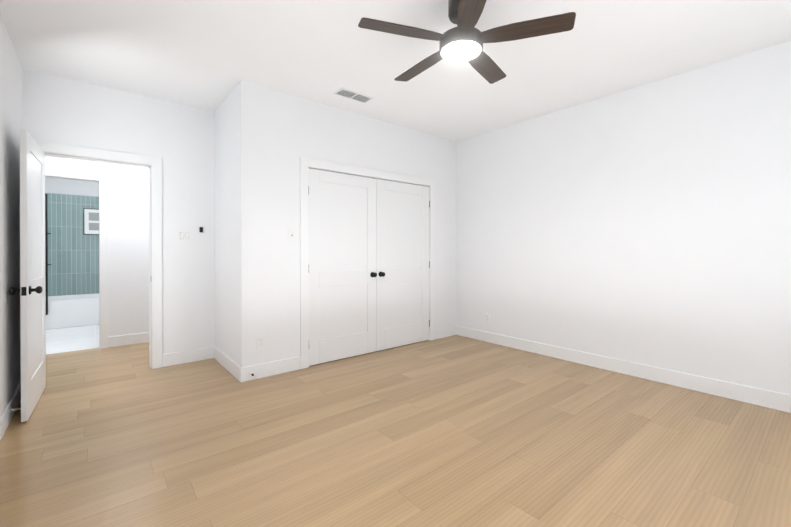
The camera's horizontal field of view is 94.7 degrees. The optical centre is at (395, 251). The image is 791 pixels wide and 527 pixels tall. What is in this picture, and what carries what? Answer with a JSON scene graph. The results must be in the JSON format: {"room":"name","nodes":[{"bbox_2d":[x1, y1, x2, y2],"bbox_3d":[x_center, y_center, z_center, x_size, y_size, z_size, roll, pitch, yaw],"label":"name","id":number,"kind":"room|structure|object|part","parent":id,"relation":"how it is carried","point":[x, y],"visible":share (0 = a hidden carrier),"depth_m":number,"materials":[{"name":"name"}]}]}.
{"room":"empty bedroom","nodes":[
{"label":"empty bedroom","id":0,"kind":"room"},
{"bbox_2d":[0,14,22,415],"bbox_3d":[-1.611,-0.179,1.113,0.120,2.740,5.280,0,0,-39],"label":"wall","id":1,"kind":"structure","parent":0,"point":[11,124],"depth_m":2.62,"materials":[{"name":"paint"}]},
{"bbox_2d":[0,381,20,440],"bbox_3d":[-1.552,1.126,1.156,0.017,0.130,5.022,0,0,-39],"label":"baseboard","id":2,"kind":"structure","parent":1,"relation":"attached to","point":[5,418],"depth_m":2.52,"materials":[{"name":"paint"}]},
{"bbox_2d":[45,324,98,354],"bbox_3d":[-3.631,1.219,6.334,5.950,0.100,2.840,0,0,-39],"label":"floor","id":3,"kind":"structure","parent":0,"point":[61,340],"depth_m":4.89,"materials":[{"name":"tile"}]},
{"bbox_2d":[45,194,98,329],"bbox_3d":[-5.132,0.150,6.067,2.088,2.040,0.825,0,0,-39],"label":"bathtub","id":4,"kind":"object","parent":3,"relation":"on","point":[65,311],"visible":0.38,"depth_m":5.67,"materials":[{"name":"white ceramic"}]},
{"bbox_2d":[45,177,98,196],"bbox_3d":[-5.442,-0.202,6.443,2.100,2.740,0.120,0,0,-39],"label":"wall","id":5,"kind":"structure","parent":0,"point":[68,187],"depth_m":6.26,"materials":[{"name":"paint"}]},
{"bbox_2d":[45,193,98,296],"bbox_3d":[-5.400,0.093,6.393,2.096,2.150,0.012,0,0,-39],"label":"wall tile","id":6,"kind":"structure","parent":5,"relation":"attached to","point":[73,257],"depth_m":6.25,"materials":[{"name":"teal tile"}]},
{"bbox_2d":[83,208,98,234],"bbox_3d":[-5.288,-0.532,6.459,0.370,0.460,0.024,0,0,-39],"label":"framed picture","id":7,"kind":"object","parent":6,"relation":"attached to","point":[91,221],"visible":0.65,"depth_m":6.40},
{"bbox_2d":[45,156,148,347],"bbox_3d":[-3.250,-0.195,4.803,4.340,2.740,0.120,0,0,-39],"label":"wall","id":8,"kind":"structure","parent":0,"point":[128,197],"depth_m":4.60,"materials":[{"name":"paint"}]},
{"bbox_2d":[45,168,108,348],"bbox_3d":[-3.901,0.113,4.179,0.960,2.130,0.018,0,0,-39],"label":"door frame","id":9,"kind":"structure","parent":8,"relation":"attached to","point":[102,179],"depth_m":4.44,"materials":[{"name":"paint"}]},
{"bbox_2d":[109,332,148,346],"bbox_3d":[-2.578,1.108,5.275,2.470,0.130,0.014,0,0,-39],"label":"baseboard","id":10,"kind":"structure","parent":8,"relation":"attached to","point":[129,339],"depth_m":4.61,"materials":[{"name":"paint"}]},
{"bbox_2d":[22,68,214,367],"bbox_3d":[-1.892,-0.192,4.224,5.700,2.740,0.120,0,0,-39],"label":"wall","id":11,"kind":"structure","parent":0,"point":[178,139],"depth_m":3.77,"materials":[{"name":"paint"}]},
{"bbox_2d":[8,128,45,421],"bbox_3d":[-2.815,0.161,2.838,0.169,2.030,0.804,0,0,-37],"label":"bedroom door","id":12,"kind":"structure","parent":11,"relation":"in","point":[32,264],"depth_m":2.69,"materials":[{"name":"paint"}]},
{"bbox_3d":[-2.653,0.272,2.544,0.067,0.064,0.064,0,0,-37],"label":"bedroom door knob","id":13,"kind":"part","parent":12,"relation":"part of","materials":[{"name":"black metal"}]},
{"bbox_2d":[21,287,25,295],"bbox_3d":[-2.570,0.272,2.519,0.025,0.060,0.002,0,0,-38],"label":"door latch","id":14,"kind":"object","parent":12,"relation":"attached to","point":[23,291],"depth_m":2.52,"materials":[{"name":"black"}]},
{"bbox_3d":[-2.572,0.272,2.606,0.067,0.064,0.064,0,0,-37],"label":"bedroom door knob","id":15,"kind":"part","parent":12,"relation":"part of","materials":[{"name":"black metal"}]},
{"bbox_2d":[36,141,161,368],"bbox_3d":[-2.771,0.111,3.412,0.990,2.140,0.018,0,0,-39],"label":"door frame","id":16,"kind":"structure","parent":11,"relation":"attached to","point":[154,162],"depth_m":3.68,"materials":[{"name":"paint"}]},
{"bbox_2d":[178,230,190,240],"bbox_3d":[-2.235,-0.171,3.858,0.116,0.116,0.010,0,0,-39],"label":"light switch","id":17,"kind":"object","parent":11,"relation":"attached to","point":[184,235],"visible":1,"depth_m":3.86,"materials":[{"name":"white plastic"}]},
{"bbox_2d":[162,347,211,366],"bbox_3d":[-2.211,1.114,3.877,0.460,0.130,0.017,0,0,-39],"label":"baseboard","id":18,"kind":"structure","parent":11,"relation":"attached to","point":[182,357],"depth_m":3.87,"materials":[{"name":"paint"}]},
{"bbox_2d":[215,86,237,363],"bbox_3d":[-1.695,-0.190,3.764,0.120,2.740,0.840,0,0,-39],"label":"wall","id":19,"kind":"structure","parent":0,"point":[226,273],"depth_m":3.68,"materials":[{"name":"paint"}]},
{"bbox_2d":[212,346,243,381],"bbox_3d":[-1.705,1.115,3.675,0.014,0.130,0.974,0,0,-39],"label":"baseboard","id":20,"kind":"structure","parent":19,"relation":"attached to","point":[238,372],"depth_m":3.60,"materials":[{"name":"paint"}]},
{"bbox_2d":[237,80,455,367],"bbox_3d":[-0.306,-0.193,4.286,2.930,2.740,0.120,0,0,-39],"label":"wall","id":21,"kind":"structure","parent":0,"point":[279,134],"depth_m":3.60,"materials":[{"name":"paint"}]},
{"bbox_2d":[257,335,264,348],"bbox_3d":[-1.264,0.846,3.418,0.071,0.116,0.009,0,0,-39],"label":"electrical outlet","id":22,"kind":"object","parent":21,"relation":"attached to","point":[260,341],"visible":1,"depth_m":3.42,"materials":[{"name":"white plastic"}]},
{"bbox_2d":[244,356,300,381],"bbox_3d":[-1.168,1.116,3.496,0.545,0.130,0.017,0,0,-39],"label":"baseboard","id":23,"kind":"structure","parent":21,"relation":"attached to","point":[290,364],"depth_m":3.48,"materials":[{"name":"paint"}]},
{"bbox_2d":[289,229,295,240],"bbox_3d":[-1.022,-0.170,3.609,0.071,0.116,0.016,0,0,-39],"label":"light switch","id":24,"kind":"object","parent":21,"relation":"attached to","point":[292,234],"visible":1,"depth_m":3.61,"materials":[{"name":"white plastic"}]},
{"bbox_2d":[308,168,376,365],"bbox_3d":[-0.549,0.156,3.997,0.868,2.030,0.102,0,0,-39],"label":"closet door","id":25,"kind":"structure","parent":21,"relation":"in","point":[342,266],"depth_m":3.99,"materials":[{"name":"paint"}]},
{"bbox_2d":[300,157,434,368],"bbox_3d":[-0.213,0.110,4.274,1.925,2.135,0.018,0,0,-39],"label":"trim","id":26,"kind":"structure","parent":21,"relation":"attached to","point":[305,163],"depth_m":3.71,"materials":[{"name":"paint"}]},
{"bbox_2d":[376,179,428,350],"bbox_3d":[0.123,0.153,4.550,0.868,2.030,0.102,0,0,-39],"label":"closet door","id":27,"kind":"structure","parent":21,"relation":"in","point":[402,264],"depth_m":4.54,"materials":[{"name":"paint"}]},
{"bbox_2d":[435,326,455,338],"bbox_3d":[0.687,1.109,5.022,0.410,0.130,0.014,0,0,-39],"label":"baseboard","id":28,"kind":"structure","parent":21,"relation":"attached to","point":[448,331],"depth_m":5.01,"materials":[{"name":"paint"}]},
{"bbox_2d":[0,335,790,526],"bbox_3d":[-0.612,1.234,2.667,5.950,0.100,6.660,0,0,-39],"label":"floor","id":29,"kind":"structure","parent":0,"point":[456,431],"depth_m":2.21,"materials":[{"name":"brown wood"}]},
{"bbox_2d":[0,0,790,140],"bbox_3d":[-1.515,-1.610,3.751,5.950,0.100,9.500,0,0,-39],"label":"ceiling","id":30,"kind":"structure","parent":0,"point":[208,54],"depth_m":2.80,"materials":[{"name":"paint"}]},
{"bbox_2d":[333,87,373,103],"bbox_3d":[-0.414,-1.555,3.634,0.370,0.010,0.170,0,0,-39],"label":"ceiling vent","id":31,"kind":"object","parent":30,"relation":"in","point":[352,95],"visible":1,"depth_m":3.62,"materials":[{"name":"white plastic"}]},
{"bbox_2d":[358,0,575,83],"bbox_3d":[0.382,-1.381,2.242,1.214,0.345,1.182,0,0,-39],"label":"fan","id":32,"kind":"object","parent":30,"relation":"hanging from","point":[464,40],"visible":1,"depth_m":2.12,"materials":[{"name":"brown wood"}]},
{"bbox_3d":[0.051,-1.275,2.100,0.525,0.032,0.126,0,0,-17],"label":"blade","id":33,"kind":"part","parent":32,"relation":"part of","materials":[{"name":"brown wood"}]},
{"bbox_3d":[0.187,-1.277,2.504,0.126,0.032,0.525,0,0,-35],"label":"blade","id":34,"kind":"part","parent":32,"relation":"part of","materials":[{"name":"brown wood"}]},
{"bbox_3d":[0.394,-1.274,1.846,0.126,0.032,0.525,0,0,1],"label":"blade","id":35,"kind":"part","parent":32,"relation":"part of","materials":[{"name":"brown wood"}]},
{"bbox_3d":[0.613,-1.277,2.500,0.126,0.032,0.525,0,0,37],"label":"blade","id":36,"kind":"part","parent":32,"relation":"part of","materials":[{"name":"brown wood"}]},
{"bbox_3d":[0.741,-1.275,2.094,0.525,0.032,0.126,0,0,19],"label":"blade","id":37,"kind":"part","parent":32,"relation":"part of","materials":[{"name":"brown wood"}]},
{"bbox_2d":[456,41,790,394],"bbox_3d":[1.901,-0.191,4.005,0.120,2.740,5.280,0,0,-39],"label":"wall","id":38,"kind":"structure","parent":0,"point":[649,224],"depth_m":3.37,"materials":[{"name":"paint"}]},
{"bbox_2d":[485,313,489,322],"bbox_3d":[1.203,0.860,4.756,0.009,0.116,0.071,0,0,-39],"label":"outlet","id":39,"kind":"object","parent":38,"relation":"attached to","point":[487,317],"visible":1,"depth_m":4.75,"materials":[{"name":"white plastic"}]},
{"bbox_2d":[456,326,790,412],"bbox_3d":[2.144,1.115,3.608,0.017,0.130,4.050,0,0,-39],"label":"baseboard","id":40,"kind":"structure","parent":38,"relation":"attached to","point":[760,397],"depth_m":3.36,"materials":[{"name":"paint"}]}
]}

